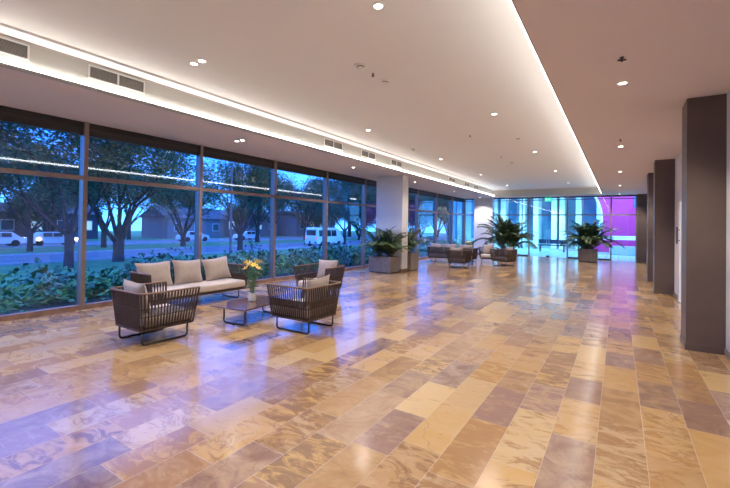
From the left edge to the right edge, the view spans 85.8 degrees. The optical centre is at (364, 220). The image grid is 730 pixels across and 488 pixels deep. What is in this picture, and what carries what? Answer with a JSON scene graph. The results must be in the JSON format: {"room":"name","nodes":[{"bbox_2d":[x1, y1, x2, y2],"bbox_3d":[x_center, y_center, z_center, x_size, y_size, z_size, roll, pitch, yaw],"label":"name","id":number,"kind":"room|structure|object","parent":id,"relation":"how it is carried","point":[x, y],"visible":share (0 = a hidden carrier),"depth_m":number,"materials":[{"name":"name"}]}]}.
{"room":"lobby","nodes":[
{"label":"lobby","id":0,"kind":"room"},
{"bbox_2d":[0,254,729,487],"bbox_3d":[1.709,1.808,9.152,9.587,0.120,31.500,0,-1,33],"label":"floor","id":1,"kind":"structure","parent":0,"point":[534,372],"depth_m":3.83,"materials":[{"name":"stone"}]},
{"bbox_2d":[0,105,88,309],"bbox_3d":[-5.768,-0.115,6.211,0.170,3.405,2.350,0,-1,33],"label":"window","id":2,"kind":"structure","parent":1,"relation":"on","point":[7,114],"depth_m":7.08,"materials":[{"name":"brown metal"}]},
{"bbox_2d":[88,123,203,268],"bbox_3d":[-4.494,-0.068,8.185,0.170,3.405,2.349,0,-1,33],"label":"window","id":3,"kind":"structure","parent":1,"relation":"on","point":[95,131],"depth_m":8.42,"materials":[{"name":"brown metal"}]},
{"bbox_2d":[110,281,199,345],"bbox_3d":[-2.935,1.274,5.481,0.874,0.705,0.830,0,-1,33],"label":"armchair","id":4,"kind":"object","parent":1,"relation":"on","point":[128,314],"visible":0.95,"depth_m":5.23,"materials":[{"name":"brown wicker"}]},
{"bbox_2d":[123,278,149,313],"bbox_3d":[-3.077,1.020,5.294,0.553,0.464,0.207,1,-1,28],"label":"cushion","id":5,"kind":"object","parent":4,"relation":"on","point":[128,285],"visible":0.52,"depth_m":5.18,"materials":[{"name":"beige fabric"}]},
{"bbox_2d":[140,304,192,326],"bbox_3d":[-2.916,1.315,5.511,0.680,0.140,0.690,0,-1,33],"label":"seat cushion","id":6,"kind":"object","parent":4,"relation":"on","point":[179,318],"depth_m":5.32,"materials":[{"name":"beige fabric"}]},
{"bbox_2d":[130,263,249,302],"bbox_3d":[-3.420,1.297,7.867,0.750,0.705,2.194,0,-1,33],"label":"sofa","id":7,"kind":"object","parent":1,"relation":"on","point":[237,281],"visible":0.41,"depth_m":7.89,"materials":[{"name":"beige fabric"}]},
{"bbox_2d":[135,260,173,286],"bbox_3d":[-3.953,1.013,7.385,0.239,0.494,0.675,0,-1,40],"label":"cushion","id":8,"kind":"object","parent":7,"relation":"on","point":[159,271],"visible":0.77,"depth_m":7.35,"materials":[{"name":"beige fabric"}]},
{"bbox_2d":[172,259,202,284],"bbox_3d":[-3.585,1.026,7.956,0.234,0.505,0.676,0,-1,31],"label":"cushion","id":9,"kind":"object","parent":7,"relation":"on","point":[186,271],"visible":1,"depth_m":7.85,"materials":[{"name":"beige fabric"}]},
{"bbox_2d":[152,278,244,297],"bbox_3d":[-3.390,1.335,7.847,0.610,0.145,2.020,0,-1,33],"label":"seat cushion","id":10,"kind":"object","parent":7,"relation":"on","point":[224,284],"depth_m":7.89,"materials":[{"name":"beige fabric"}]},
{"bbox_2d":[201,255,230,280],"bbox_3d":[-3.216,1.040,8.528,0.252,0.537,0.708,0,-1,38],"label":"cushion","id":11,"kind":"object","parent":7,"relation":"on","point":[217,268],"visible":0.98,"depth_m":8.43,"materials":[{"name":"beige fabric"}]},
{"bbox_2d":[0,256,428,321],"bbox_3d":[-2.224,1.675,11.694,0.120,0.085,31.300,0,-1,33],"label":"baseboard","id":12,"kind":"structure","parent":1,"relation":"on","point":[14,316],"depth_m":6.97,"materials":[{"name":"brown stone"}]},
{"bbox_2d":[203,146,276,280],"bbox_3d":[-3.220,-0.022,10.158,0.170,3.405,2.349,0,-1,33],"label":"window","id":13,"kind":"structure","parent":1,"relation":"on","point":[208,152],"depth_m":10.77,"materials":[{"name":"brown metal"}]},
{"bbox_2d":[210,295,289,324],"bbox_3d":[-1.938,1.522,6.715,0.720,0.270,1.160,1,-1,27],"label":"coffee table","id":14,"kind":"object","parent":1,"relation":"on","point":[243,304],"visible":0.77,"depth_m":6.46,"materials":[{"name":"brown wood"}]},
{"bbox_2d":[242,259,262,301],"bbox_3d":[-1.937,1.021,6.789,0.358,0.732,0.373,0,-1,33],"label":"lily","id":15,"kind":"object","parent":14,"relation":"on","point":[252,295],"visible":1,"depth_m":6.74,"materials":[{"name":"plant"}]},
{"bbox_2d":[277,161,328,276],"bbox_3d":[-1.947,0.024,12.131,0.170,3.405,2.349,0,-1,33],"label":"window","id":16,"kind":"structure","parent":1,"relation":"on","point":[282,166],"depth_m":12.86,"materials":[{"name":"brown metal"}]},
{"bbox_2d":[267,278,340,334],"bbox_3d":[-0.931,1.315,6.129,0.830,0.705,0.874,0,-1,32],"label":"armchair","id":17,"kind":"object","parent":1,"relation":"on","point":[296,309],"visible":0.94,"depth_m":5.86,"materials":[{"name":"brown wicker"}]},
{"bbox_2d":[273,298,332,317],"bbox_3d":[-0.963,1.355,6.148,0.690,0.140,0.680,0,-1,32],"label":"seat cushion","id":18,"kind":"object","parent":17,"relation":"on","point":[279,310],"depth_m":5.85,"materials":[{"name":"beige fabric"}]},
{"bbox_2d":[304,274,329,304],"bbox_3d":[-0.735,1.067,5.990,0.206,0.472,0.559,0,-1,37],"label":"cushion","id":19,"kind":"object","parent":17,"relation":"on","point":[324,280],"visible":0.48,"depth_m":5.86,"materials":[{"name":"beige fabric"}]},
{"bbox_2d":[294,263,344,296],"bbox_3d":[-0.993,1.348,8.730,0.874,0.705,0.830,1,-1,29],"label":"armchair","id":20,"kind":"object","parent":1,"relation":"on","point":[337,276],"visible":0.59,"depth_m":8.69,"materials":[{"name":"brown wicker"}]},
{"bbox_2d":[298,278,317,286],"bbox_3d":[-1.011,1.387,8.697,0.680,0.140,0.690,1,-1,29],"label":"seat cushion","id":21,"kind":"object","parent":20,"relation":"on","point":[300,283],"depth_m":8.54,"materials":[{"name":"beige fabric"}]},
{"bbox_2d":[317,259,337,277],"bbox_3d":[-0.857,1.103,8.932,0.557,0.455,0.199,1,-1,30],"label":"cushion","id":22,"kind":"object","parent":20,"relation":"on","point":[323,264],"visible":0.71,"depth_m":8.89,"materials":[{"name":"beige fabric"}]},
{"bbox_2d":[328,172,366,267],"bbox_3d":[-0.674,0.071,14.103,0.170,3.405,2.345,0,-1,33],"label":"window","id":23,"kind":"structure","parent":1,"relation":"on","point":[334,176],"depth_m":14.98,"materials":[{"name":"brown metal"}]},
{"bbox_2d":[369,255,399,273],"bbox_3d":[0.669,1.516,13.758,0.860,0.550,0.660,0,-1,33],"label":"planter","id":24,"kind":"object","parent":1,"relation":"on","point":[382,264],"visible":0.93,"depth_m":13.50,"materials":[{"name":"grey concrete"}]},
{"bbox_2d":[359,226,404,256],"bbox_3d":[0.606,0.734,13.805,1.744,1.127,2.001,1,-1,3],"label":"areca palm","id":25,"kind":"object","parent":24,"relation":"in","point":[377,247],"visible":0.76,"depth_m":13.62,"materials":[{"name":"green plant"}]},
{"bbox_2d":[370,229,413,256],"bbox_3d":[0.935,0.770,13.688,1.575,1.094,1.871,0,-1,32],"label":"areca palm","id":26,"kind":"object","parent":24,"relation":"in","point":[395,241],"visible":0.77,"depth_m":13.49,"materials":[{"name":"green plant"}]},
{"bbox_2d":[376,175,408,271],"bbox_3d":[0.981,0.101,14.334,1.104,3.405,0.474,0,-1,33],"label":"pier","id":27,"kind":"object","parent":1,"relation":"on","point":[392,191],"visible":0.57,"depth_m":14.09,"materials":[{"name":"white paint"}]},
{"bbox_2d":[407,252,418,270],"bbox_3d":[1.446,1.506,14.721,0.920,0.620,0.640,0,-1,33],"label":"planter","id":28,"kind":"object","parent":1,"relation":"on","point":[412,258],"visible":0.45,"depth_m":14.32,"materials":[{"name":"grey concrete"}]},
{"bbox_2d":[392,225,435,253],"bbox_3d":[1.580,0.654,14.783,2.141,1.205,1.866,2,-1,-38],"label":"areca palm","id":29,"kind":"object","parent":28,"relation":"in","point":[412,241],"visible":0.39,"depth_m":14.49,"materials":[{"name":"green plant"}]},
{"bbox_2d":[408,188,418,252],"bbox_3d":[1.873,0.163,18.049,0.170,3.405,2.350,0,-1,33],"label":"window","id":30,"kind":"structure","parent":1,"relation":"on","point":[410,190],"depth_m":18.96,"materials":[{"name":"brown metal"}]},
{"bbox_2d":[419,190,437,256],"bbox_3d":[3.147,0.210,20.023,0.170,3.405,2.350,0,-1,33],"label":"window","id":31,"kind":"structure","parent":1,"relation":"on","point":[421,192],"depth_m":20.91,"materials":[{"name":"brown metal"}]},
{"bbox_2d":[437,194,452,243],"bbox_3d":[4.421,0.256,21.997,0.170,3.405,2.350,0,-1,33],"label":"window","id":32,"kind":"structure","parent":1,"relation":"on","point":[441,196],"depth_m":22.90,"materials":[{"name":"brown metal"}]},
{"bbox_2d":[427,246,477,263],"bbox_3d":[3.942,1.547,17.833,2.194,0.705,0.750,0,-1,32],"label":"sofa","id":33,"kind":"object","parent":1,"relation":"on","point":[435,254],"visible":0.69,"depth_m":17.74,"materials":[{"name":"brown wicker"}]},
{"bbox_2d":[446,249,472,267],"bbox_3d":[3.781,1.517,15.794,0.874,0.705,0.830,0,-1,31],"label":"armchair","id":34,"kind":"object","parent":1,"relation":"on","point":[453,257],"visible":0.99,"depth_m":15.51,"materials":[{"name":"brown wicker"}]},
{"bbox_2d":[453,197,465,244],"bbox_3d":[5.668,0.302,23.929,0.170,3.405,2.250,0,-1,33],"label":"window","id":35,"kind":"structure","parent":1,"relation":"on","point":[457,199],"depth_m":24.80,"materials":[{"name":"brown metal"}]},
{"bbox_2d":[474,198,494,253],"bbox_3d":[7.306,0.330,24.097,1.144,3.405,0.444,0,-1,33],"label":"pier","id":36,"kind":"object","parent":1,"relation":"on","point":[484,208],"visible":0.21,"depth_m":23.96,"materials":[{"name":"white paint"}]},
{"bbox_2d":[478,247,498,262],"bbox_3d":[5.658,1.577,18.039,0.874,0.705,0.830,1,-1,13],"label":"armchair","id":37,"kind":"object","parent":1,"relation":"on","point":[482,256],"visible":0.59,"depth_m":17.75,"materials":[{"name":"beige fabric"}]},
{"bbox_2d":[490,248,516,265],"bbox_3d":[5.926,1.565,16.791,0.874,0.705,0.830,1,-1,-37],"label":"armchair","id":38,"kind":"object","parent":1,"relation":"on","point":[504,256],"visible":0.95,"depth_m":16.54,"materials":[{"name":"brown wicker"}]},
{"bbox_2d":[494,197,529,255],"bbox_3d":[8.677,0.342,23.319,2.068,3.405,0.120,0,-1,33],"label":"window","id":39,"kind":"structure","parent":1,"relation":"on","point":[522,197],"depth_m":22.92,"materials":[{"name":"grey metal"}]},
{"bbox_2d":[530,196,568,257],"bbox_3d":[10.379,0.355,22.220,1.984,3.405,0.120,0,-1,33],"label":"window","id":40,"kind":"structure","parent":1,"relation":"on","point":[564,196],"depth_m":21.94,"materials":[{"name":"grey metal"}]},
{"bbox_2d":[578,249,597,261],"bbox_3d":[11.103,1.726,19.578,0.840,0.620,0.600,0,-1,33],"label":"planter","id":41,"kind":"object","parent":1,"relation":"on","point":[584,255],"visible":0.9,"depth_m":19.32,"materials":[{"name":"grey"}]},
{"bbox_2d":[559,220,614,248],"bbox_3d":[11.031,0.724,19.720,2.557,1.500,2.441,1,-1,1],"label":"areca palm","id":42,"kind":"object","parent":41,"relation":"in","point":[581,231],"visible":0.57,"depth_m":19.52,"materials":[{"name":"green plant"}]},
{"bbox_2d":[567,222,613,249],"bbox_3d":[11.107,0.785,19.544,1.838,1.418,2.182,1,-1,15],"label":"areca palm","id":43,"kind":"object","parent":41,"relation":"in","point":[585,244],"visible":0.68,"depth_m":19.25,"materials":[{"name":"green plant"}]},
{"bbox_2d":[565,219,624,249],"bbox_3d":[11.285,0.672,19.483,2.740,1.607,2.616,1,-1,-31],"label":"areca palm","id":44,"kind":"object","parent":41,"relation":"in","point":[597,221],"visible":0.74,"depth_m":19.14,"materials":[{"name":"green plant"}]},
{"bbox_2d":[568,195,611,259],"bbox_3d":[12.069,0.369,21.130,2.038,3.405,0.120,0,-1,33],"label":"window","id":45,"kind":"structure","parent":1,"relation":"on","point":[610,214],"depth_m":20.81,"materials":[{"name":"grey metal"}]},
{"bbox_2d":[612,195,636,261],"bbox_3d":[13.384,0.379,20.280,1.093,3.405,0.120,0,-1,33],"label":"window","id":46,"kind":"structure","parent":1,"relation":"on","point":[612,195],"depth_m":20.06,"materials":[{"name":"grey metal"}]},
{"bbox_3d":[7.191,1.701,19.871,0.850,0.550,0.650,0,-1,33],"label":"planter","id":47,"kind":"object","parent":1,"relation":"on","visible":0},
{"bbox_2d":[471,212,533,248],"bbox_3d":[7.043,0.540,20.036,3.226,1.893,3.081,1,-1,-34],"label":"areca palm","id":48,"kind":"object","parent":47,"relation":"in","point":[504,225],"visible":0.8,"depth_m":19.68,"materials":[{"name":"green plant"}]},
{"bbox_2d":[486,220,537,249],"bbox_3d":[7.410,0.719,19.770,2.618,1.536,2.499,1,-1,-3],"label":"areca palm","id":49,"kind":"object","parent":47,"relation":"in","point":[514,241],"visible":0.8,"depth_m":19.42,"materials":[{"name":"green plant"}]},
{"bbox_2d":[0,0,729,198],"bbox_3d":[1.816,-1.863,9.228,9.537,0.414,31.400,0,-1,33],"label":"ceiling","id":50,"kind":"structure","parent":0,"point":[674,52],"depth_m":5.30,"materials":[{"name":"grey paint"}]},
{"bbox_2d":[0,62,495,196],"bbox_3d":[-0.107,-1.674,10.994,0.083,0.028,28.288,0,-1,33],"label":"trim","id":51,"kind":"structure","parent":50,"relation":"attached to","point":[2,64],"depth_m":6.32,"materials":[{"name":"grey paint"}]},
{"bbox_2d":[0,59,493,195],"bbox_3d":[-0.144,-1.714,10.966,0.046,0.046,28.100,0,-1,33],"label":"light","id":52,"kind":"object","parent":51,"relation":"on","point":[1,60],"visible":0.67,"depth_m":6.34,"materials":[{"name":"white plastic"}]},
{"bbox_2d":[0,0,597,189],"bbox_3d":[2.123,-2.047,9.563,5.376,0.031,28.288,0,-1,33],"label":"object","id":53,"kind":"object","parent":50,"relation":"attached to","point":[5,29],"depth_m":6.06,"materials":[{"name":"white paint"}]},
{"bbox_2d":[0,0,601,196],"bbox_3d":[2.123,-1.826,9.566,5.402,0.360,28.301,0,-1,33],"label":"trim","id":54,"kind":"structure","parent":50,"relation":"attached to","point":[42,59],"depth_m":7.12,"materials":[{"name":"grey paint"}]},
{"bbox_2d":[0,36,29,60],"bbox_3d":[-4.331,-2.067,4.510,0.016,0.190,0.760,0,-1,33],"label":"vent grille","id":55,"kind":"object","parent":54,"relation":"attached to","point":[10,47],"visible":1,"depth_m":4.71,"materials":[{"name":"white metal"}]},
{"bbox_2d":[88,64,144,93],"bbox_3d":[-3.572,-2.039,5.686,0.016,0.190,0.760,0,-1,33],"label":"vent grille","id":56,"kind":"object","parent":54,"relation":"attached to","point":[94,72],"visible":1,"depth_m":5.66,"materials":[{"name":"white metal"}]},
{"bbox_2d":[324,138,342,150],"bbox_3d":[-0.796,-1.938,9.987,0.016,0.190,0.760,0,-1,33],"label":"vent grille","id":57,"kind":"object","parent":54,"relation":"attached to","point":[327,142],"visible":1,"depth_m":9.97,"materials":[{"name":"white metal"}]},
{"bbox_2d":[361,149,375,159],"bbox_3d":[0.104,-1.905,11.382,0.016,0.190,0.760,0,-1,33],"label":"vent grille","id":58,"kind":"object","parent":54,"relation":"attached to","point":[370,155],"visible":1,"depth_m":11.37,"materials":[{"name":"white metal"}]},
{"bbox_2d":[509,0,600,191],"bbox_3d":[4.338,-1.705,8.073,0.033,0.050,28.100,0,-1,33],"label":"light","id":59,"kind":"object","parent":54,"relation":"attached to","point":[509,0],"visible":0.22,"depth_m":4.48,"materials":[{"name":"white"}]},
{"bbox_2d":[636,194,646,262],"bbox_3d":[13.985,0.381,19.684,0.628,3.405,0.574,0,-1,33],"label":"pillar","id":60,"kind":"structure","parent":0,"point":[641,198],"depth_m":19.50,"materials":[{"name":"paint"}]},
{"bbox_2d":[646,173,653,281],"bbox_3d":[9.274,0.209,12.386,0.628,3.405,0.650,0,-1,33],"label":"pillar","id":61,"kind":"structure","parent":0,"point":[650,176],"depth_m":12.26,"materials":[{"name":"paint"}]},
{"bbox_2d":[652,159,674,294],"bbox_3d":[7.790,0.155,10.086,0.628,3.405,0.526,0,-1,33],"label":"pillar","id":62,"kind":"structure","parent":0,"point":[664,170],"depth_m":9.94,"materials":[{"name":"paint"}]},
{"bbox_2d":[674,90,729,351],"bbox_3d":[5.749,0.077,6.644,0.100,3.405,31.400,0,-1,33],"label":"wall","id":63,"kind":"structure","parent":0,"point":[678,160],"depth_m":5.08,"materials":[{"name":"grey paint"}]},
{"bbox_2d":[676,197,681,302],"bbox_3d":[6.774,0.654,8.410,0.086,2.330,1.400,0,-1,33],"label":"door","id":64,"kind":"structure","parent":63,"relation":"in","point":[678,229],"depth_m":8.84,"materials":[{"name":"white paint"}]},
{"bbox_2d":[680,94,726,354],"bbox_3d":[4.836,0.045,5.324,0.828,3.405,0.525,0,-1,33],"label":"pillar","id":65,"kind":"structure","parent":0,"point":[704,119],"depth_m":5.23,"materials":[{"name":"paint"}]},
{"label":"outside","id":66,"kind":"structure","parent":0,"visible":0},
{"bbox_2d":[425,242,634,260],"bbox_3d":[28.991,2.550,31.477,45.400,0.100,35.580,0,-1,33],"label":"courtyard","id":67,"kind":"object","parent":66,"point":[556,252],"depth_m":25.71,"materials":[{"name":"stone"}]},
{"bbox_2d":[449,197,596,248],"bbox_3d":[14.410,-2.190,36.583,12.500,9.000,9.000,0,-1,33],"label":"building","id":68,"kind":"structure","parent":67,"relation":"on","point":[553,225],"depth_m":33.81,"materials":[{"name":"teal"}]},
{"bbox_2d":[538,239,566,251],"bbox_3d":[13.081,1.746,27.473,1.800,0.850,0.510,0,-1,33],"label":"garden bench","id":69,"kind":"object","parent":67,"relation":"on","point":[550,242],"visible":0.96,"depth_m":27.61,"materials":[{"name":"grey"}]},
{"bbox_2d":[549,196,635,251],"bbox_3d":[18.442,-1.491,27.625,10.000,7.500,0.350,0,-1,33],"label":"wall","id":70,"kind":"structure","parent":67,"relation":"on","point":[627,224],"depth_m":27.73,"materials":[{"name":"pink"}]},
{"bbox_2d":[564,235,635,239],"bbox_3d":[17.867,1.142,25.107,9.200,0.250,0.400,0,-1,33],"label":"ledge","id":71,"kind":"object","parent":67,"relation":"on","point":[615,237],"visible":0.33,"depth_m":25.58,"materials":[{"name":"white"}]},
{"bbox_2d":[609,246,634,255],"bbox_3d":[17.514,1.931,24.661,3.700,0.550,0.500,0,-1,33],"label":"stone bench","id":72,"kind":"object","parent":67,"relation":"on","point":[618,250],"visible":0.21,"depth_m":25.07,"materials":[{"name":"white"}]},
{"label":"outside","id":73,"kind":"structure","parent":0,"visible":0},
{"bbox_2d":[0,231,446,286],"bbox_3d":[-29.809,3.196,78.686,104.600,0.100,220.000,0,-1,33],"label":"lawn","id":74,"kind":"structure","parent":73,"point":[96,265],"depth_m":35.21,"materials":[{"name":"green plant"}]},
{"bbox_2d":[0,188,76,231],"bbox_3d":[-42.567,-1.200,51.100,10.514,8.096,9.332,2,-1,-42],"label":"street tree","id":75,"kind":"object","parent":74,"relation":"on","point":[35,216],"visible":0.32,"depth_m":50.03,"materials":[{"name":"green plant"}]},
{"bbox_2d":[0,202,102,238],"bbox_3d":[-46.881,0.079,56.446,9.000,5.000,13.000,0,-1,33],"label":"house","id":76,"kind":"structure","parent":74,"relation":"on","point":[92,225],"depth_m":54.04,"materials":[{"name":"grey"}]},
{"bbox_2d":[0,147,105,251],"bbox_3d":[-28.197,-1.885,34.930,10.599,9.480,9.470,1,-1,7],"label":"street tree","id":77,"kind":"object","parent":74,"relation":"on","point":[30,231],"visible":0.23,"depth_m":32.98,"materials":[{"name":"green plant"}]},
{"bbox_2d":[0,121,152,268],"bbox_3d":[-18.334,-2.264,21.991,10.250,10.261,11.472,1,-1,18],"label":"street tree","id":78,"kind":"object","parent":74,"relation":"on","point":[6,128],"visible":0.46,"depth_m":21.03,"materials":[{"name":"green plant"}]},
{"bbox_2d":[64,168,141,247],"bbox_3d":[-26.605,-1.814,39.393,7.405,9.535,9.800,2,-1,-43],"label":"street tree","id":79,"kind":"object","parent":74,"relation":"on","point":[98,208],"visible":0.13,"depth_m":39.31,"materials":[{"name":"green plant"}]},
{"bbox_2d":[1,130,220,261],"bbox_3d":[-15.712,-1.909,25.935,10.512,9.815,11.980,1,-1,14],"label":"street tree","id":80,"kind":"object","parent":74,"relation":"on","point":[155,173],"visible":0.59,"depth_m":25.18,"materials":[{"name":"green plant"}]},
{"bbox_2d":[113,164,181,239],"bbox_3d":[-32.708,-2.959,59.385,12.255,12.268,13.716,1,-1,-14],"label":"street tree","id":81,"kind":"object","parent":74,"relation":"on","point":[148,209],"visible":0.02,"depth_m":58.13,"materials":[{"name":"green plant"}]},
{"bbox_2d":[139,206,226,238],"bbox_3d":[-32.674,0.299,71.080,9.000,5.400,12.000,0,-1,33],"label":"house","id":82,"kind":"structure","parent":74,"relation":"on","point":[155,226],"depth_m":67.33,"materials":[{"name":"grey"}]},
{"bbox_2d":[143,175,232,245],"bbox_3d":[-20.036,-1.175,43.903,10.497,8.600,9.211,1,-1,-18],"label":"street tree","id":83,"kind":"object","parent":74,"relation":"on","point":[188,194],"visible":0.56,"depth_m":43.48,"materials":[{"name":"green plant"}]},
{"bbox_2d":[0,255,426,314],"bbox_3d":[-8.956,2.082,8.112,7.180,0.920,64.000,0,-1,33],"label":"bank","id":84,"kind":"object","parent":74,"relation":"on","point":[93,299],"depth_m":10.32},
{"bbox_2d":[0,239,469,313],"bbox_3d":[-1.972,1.871,19.325,7.349,1.827,37.076,0,-1,33],"label":"ground cover","id":85,"kind":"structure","parent":84,"relation":"on","point":[30,301],"depth_m":8.40,"materials":[{"name":"green plant"}]},
{"bbox_2d":[0,235,433,248],"bbox_3d":[-12.669,3.209,67.623,0.400,0.140,220.000,0,-1,33],"label":"kerb","id":86,"kind":"object","parent":74,"relation":"on","point":[423,235],"visible":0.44,"depth_m":46.33,"materials":[{"name":"concrete"}]},
{"bbox_2d":[0,237,438,255],"bbox_3d":[-4.100,3.285,62.091,0.200,0.120,220.000,0,-1,33],"label":"kerb","id":87,"kind":"object","parent":74,"relation":"on","point":[429,237],"depth_m":35.53,"materials":[{"name":"concrete"}]},
{"bbox_2d":[0,239,446,265],"bbox_3d":[2.369,3.335,57.914,0.200,0.120,220.000,0,-1,33],"label":"kerb","id":88,"kind":"object","parent":74,"relation":"on","point":[94,259],"depth_m":28.55,"materials":[{"name":"concrete"}]},
{"bbox_2d":[0,237,446,263],"bbox_3d":[-0.867,3.360,60.002,7.500,0.020,220.000,0,-1,33],"label":"road","id":89,"kind":"structure","parent":74,"relation":"on","point":[89,255],"depth_m":33.07,"materials":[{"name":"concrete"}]},
{"bbox_2d":[305,227,343,245],"bbox_3d":[-5.023,2.012,49.215,1.990,2.300,5.376,0,-1,33],"label":"minibus","id":90,"kind":"object","parent":89,"relation":"on","point":[312,234],"visible":0.66,"depth_m":47.36,"materials":[{"name":"white paint"}]},
{"bbox_2d":[0,234,446,246],"bbox_3d":[-16.829,3.231,70.307,9.500,0.030,220.000,0,-1,33],"label":"road","id":91,"kind":"structure","parent":74,"relation":"on","point":[224,239],"depth_m":54.09,"materials":[{"name":"grey asphalt"}]},
{"bbox_2d":[0,232,24,245],"bbox_3d":[-35.490,1.777,37.604,1.790,1.420,4.237,0,-1,33],"label":"car","id":92,"kind":"object","parent":91,"relation":"on","point":[8,238],"visible":0.93,"depth_m":38.04,"materials":[{"name":"white paint"}]},
{"bbox_2d":[24,232,77,245],"bbox_3d":[-32.187,1.868,40.478,1.825,1.420,4.297,0,-1,33],"label":"car","id":93,"kind":"object","parent":91,"relation":"on","point":[39,238],"visible":0.62,"depth_m":39.54,"materials":[{"name":"white paint"}]},
{"bbox_2d":[176,231,209,241],"bbox_3d":[-24.283,2.192,55.523,1.790,1.420,4.237,0,-1,33],"label":"car","id":94,"kind":"object","parent":91,"relation":"on","point":[190,234],"visible":0.56,"depth_m":54.40,"materials":[{"name":"white paint"}]},
{"bbox_2d":[232,231,259,239],"bbox_3d":[-19.152,2.379,63.472,1.790,1.420,4.237,0,-1,33],"label":"car","id":95,"kind":"object","parent":91,"relation":"on","point":[247,234],"visible":0.59,"depth_m":62.70,"materials":[{"name":"white paint"}]},
{"bbox_2d":[229,162,234,252],"bbox_3d":[-11.000,-1.076,34.029,2.010,8.285,0.240,0,-1,33],"label":"utility pole","id":96,"kind":"object","parent":74,"relation":"on","point":[232,163],"visible":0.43,"depth_m":34.44,"materials":[{"name":"grey"}]},
{"bbox_2d":[184,159,297,250],"bbox_3d":[-11.729,-1.847,37.590,10.344,10.065,7.817,1,-1,-19],"label":"street tree","id":97,"kind":"object","parent":74,"relation":"on","point":[257,179],"visible":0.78,"depth_m":37.21,"materials":[{"name":"green plant"}]},
{"bbox_2d":[223,200,268,230],"bbox_3d":[-22.817,-0.359,74.907,9.930,7.646,8.813,1,-1,23],"label":"street tree","id":98,"kind":"object","parent":74,"relation":"on","point":[237,216],"visible":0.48,"depth_m":74.31,"materials":[{"name":"green plant"}]},
{"bbox_2d":[215,209,277,236],"bbox_3d":[-26.764,0.563,83.925,9.000,5.400,15.000,0,-1,33],"label":"house","id":99,"kind":"structure","parent":74,"relation":"on","point":[265,228],"depth_m":80.81,"materials":[{"name":"grey"}]},
{"bbox_2d":[0,235,495,307],"bbox_3d":[-1.988,1.733,19.413,7.591,2.124,37.210,0,-1,33],"label":"planting","id":100,"kind":"object","parent":74,"relation":"on","point":[350,254],"visible":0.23,"depth_m":11.24,"materials":[{"name":"green plant"}]},
{"bbox_2d":[217,170,292,241],"bbox_3d":[-16.266,-2.236,56.339,10.311,11.186,12.464,1,-1,18],"label":"street tree","id":101,"kind":"object","parent":74,"relation":"on","point":[257,227],"visible":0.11,"depth_m":56.07,"materials":[{"name":"green plant"}]},
{"bbox_2d":[245,177,297,223],"bbox_3d":[-19.745,-3.111,84.655,14.155,13.773,10.696,2,-1,-42],"label":"street tree","id":102,"kind":"object","parent":74,"relation":"on","point":[280,204],"visible":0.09,"depth_m":84.86,"materials":[{"name":"green plant"}]},
{"bbox_2d":[278,175,330,239],"bbox_3d":[-10.734,-2.292,66.563,10.854,11.774,13.120,1,-1,-28],"label":"street tree","id":103,"kind":"object","parent":74,"relation":"on","point":[299,192],"visible":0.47,"depth_m":66.32,"materials":[{"name":"green plant"}]},
{"bbox_2d":[276,211,334,235],"bbox_3d":[-14.725,0.705,95.198,9.000,5.800,15.000,0,-1,33],"label":"house","id":104,"kind":"structure","parent":74,"relation":"on","point":[286,226],"depth_m":88.60,"materials":[{"name":"grey"}]},
{"bbox_2d":[286,201,328,228],"bbox_3d":[-11.653,-0.643,87.555,11.682,8.995,10.369,1,-1,-34],"label":"street tree","id":105,"kind":"object","parent":74,"relation":"on","point":[296,208],"visible":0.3,"depth_m":86.83,"materials":[{"name":"green plant"}]},
{"bbox_2d":[309,204,346,228],"bbox_3d":[-7.386,-0.225,82.165,9.332,8.096,10.514,1,-1,-12],"label":"street tree","id":106,"kind":"object","parent":74,"relation":"on","point":[317,219],"visible":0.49,"depth_m":81.06,"materials":[{"name":"green plant"}]},
{"bbox_2d":[304,179,376,244],"bbox_3d":[-3.081,-1.799,50.878,11.846,10.595,10.584,1,-1,22],"label":"street tree","id":107,"kind":"object","parent":74,"relation":"on","point":[319,187],"visible":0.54,"depth_m":51.29,"materials":[{"name":"green plant"}]},
{"bbox_2d":[329,180,360,236],"bbox_3d":[-4.198,-3.545,90.905,15.256,15.307,17.393,1,-1,8],"label":"street tree","id":108,"kind":"object","parent":74,"relation":"on","point":[339,193],"visible":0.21,"depth_m":88.24,"materials":[{"name":"green plant"}]},
{"bbox_2d":[339,206,375,239],"bbox_3d":[-1.133,0.150,70.978,8.295,7.196,9.346,1,-1,-4],"label":"street tree","id":109,"kind":"object","parent":74,"relation":"on","point":[369,219],"visible":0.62,"depth_m":70.14,"materials":[{"name":"green plant"}]},
{"bbox_2d":[347,184,376,218],"bbox_3d":[2.456,-1.647,54.452,8.228,10.594,10.889,1,-1,20],"label":"street tree","id":110,"kind":"object","parent":74,"relation":"on","point":[374,201],"visible":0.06,"depth_m":52.77,"materials":[{"name":"green plant"}]},
{"bbox_2d":[408,194,445,230],"bbox_3d":[9.997,-0.962,68.481,12.851,9.895,11.406,1,-1,-11],"label":"street tree","id":111,"kind":"object","parent":74,"relation":"on","point":[422,216],"visible":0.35,"depth_m":67.19,"materials":[{"name":"green plant"}]},
{"bbox_2d":[419,196,449,241],"bbox_3d":[12.615,-0.778,60.653,10.012,9.348,11.410,0,-1,34],"label":"street tree","id":112,"kind":"object","parent":74,"relation":"on","point":[430,204],"visible":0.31,"depth_m":59.63,"materials":[{"name":"green plant"}]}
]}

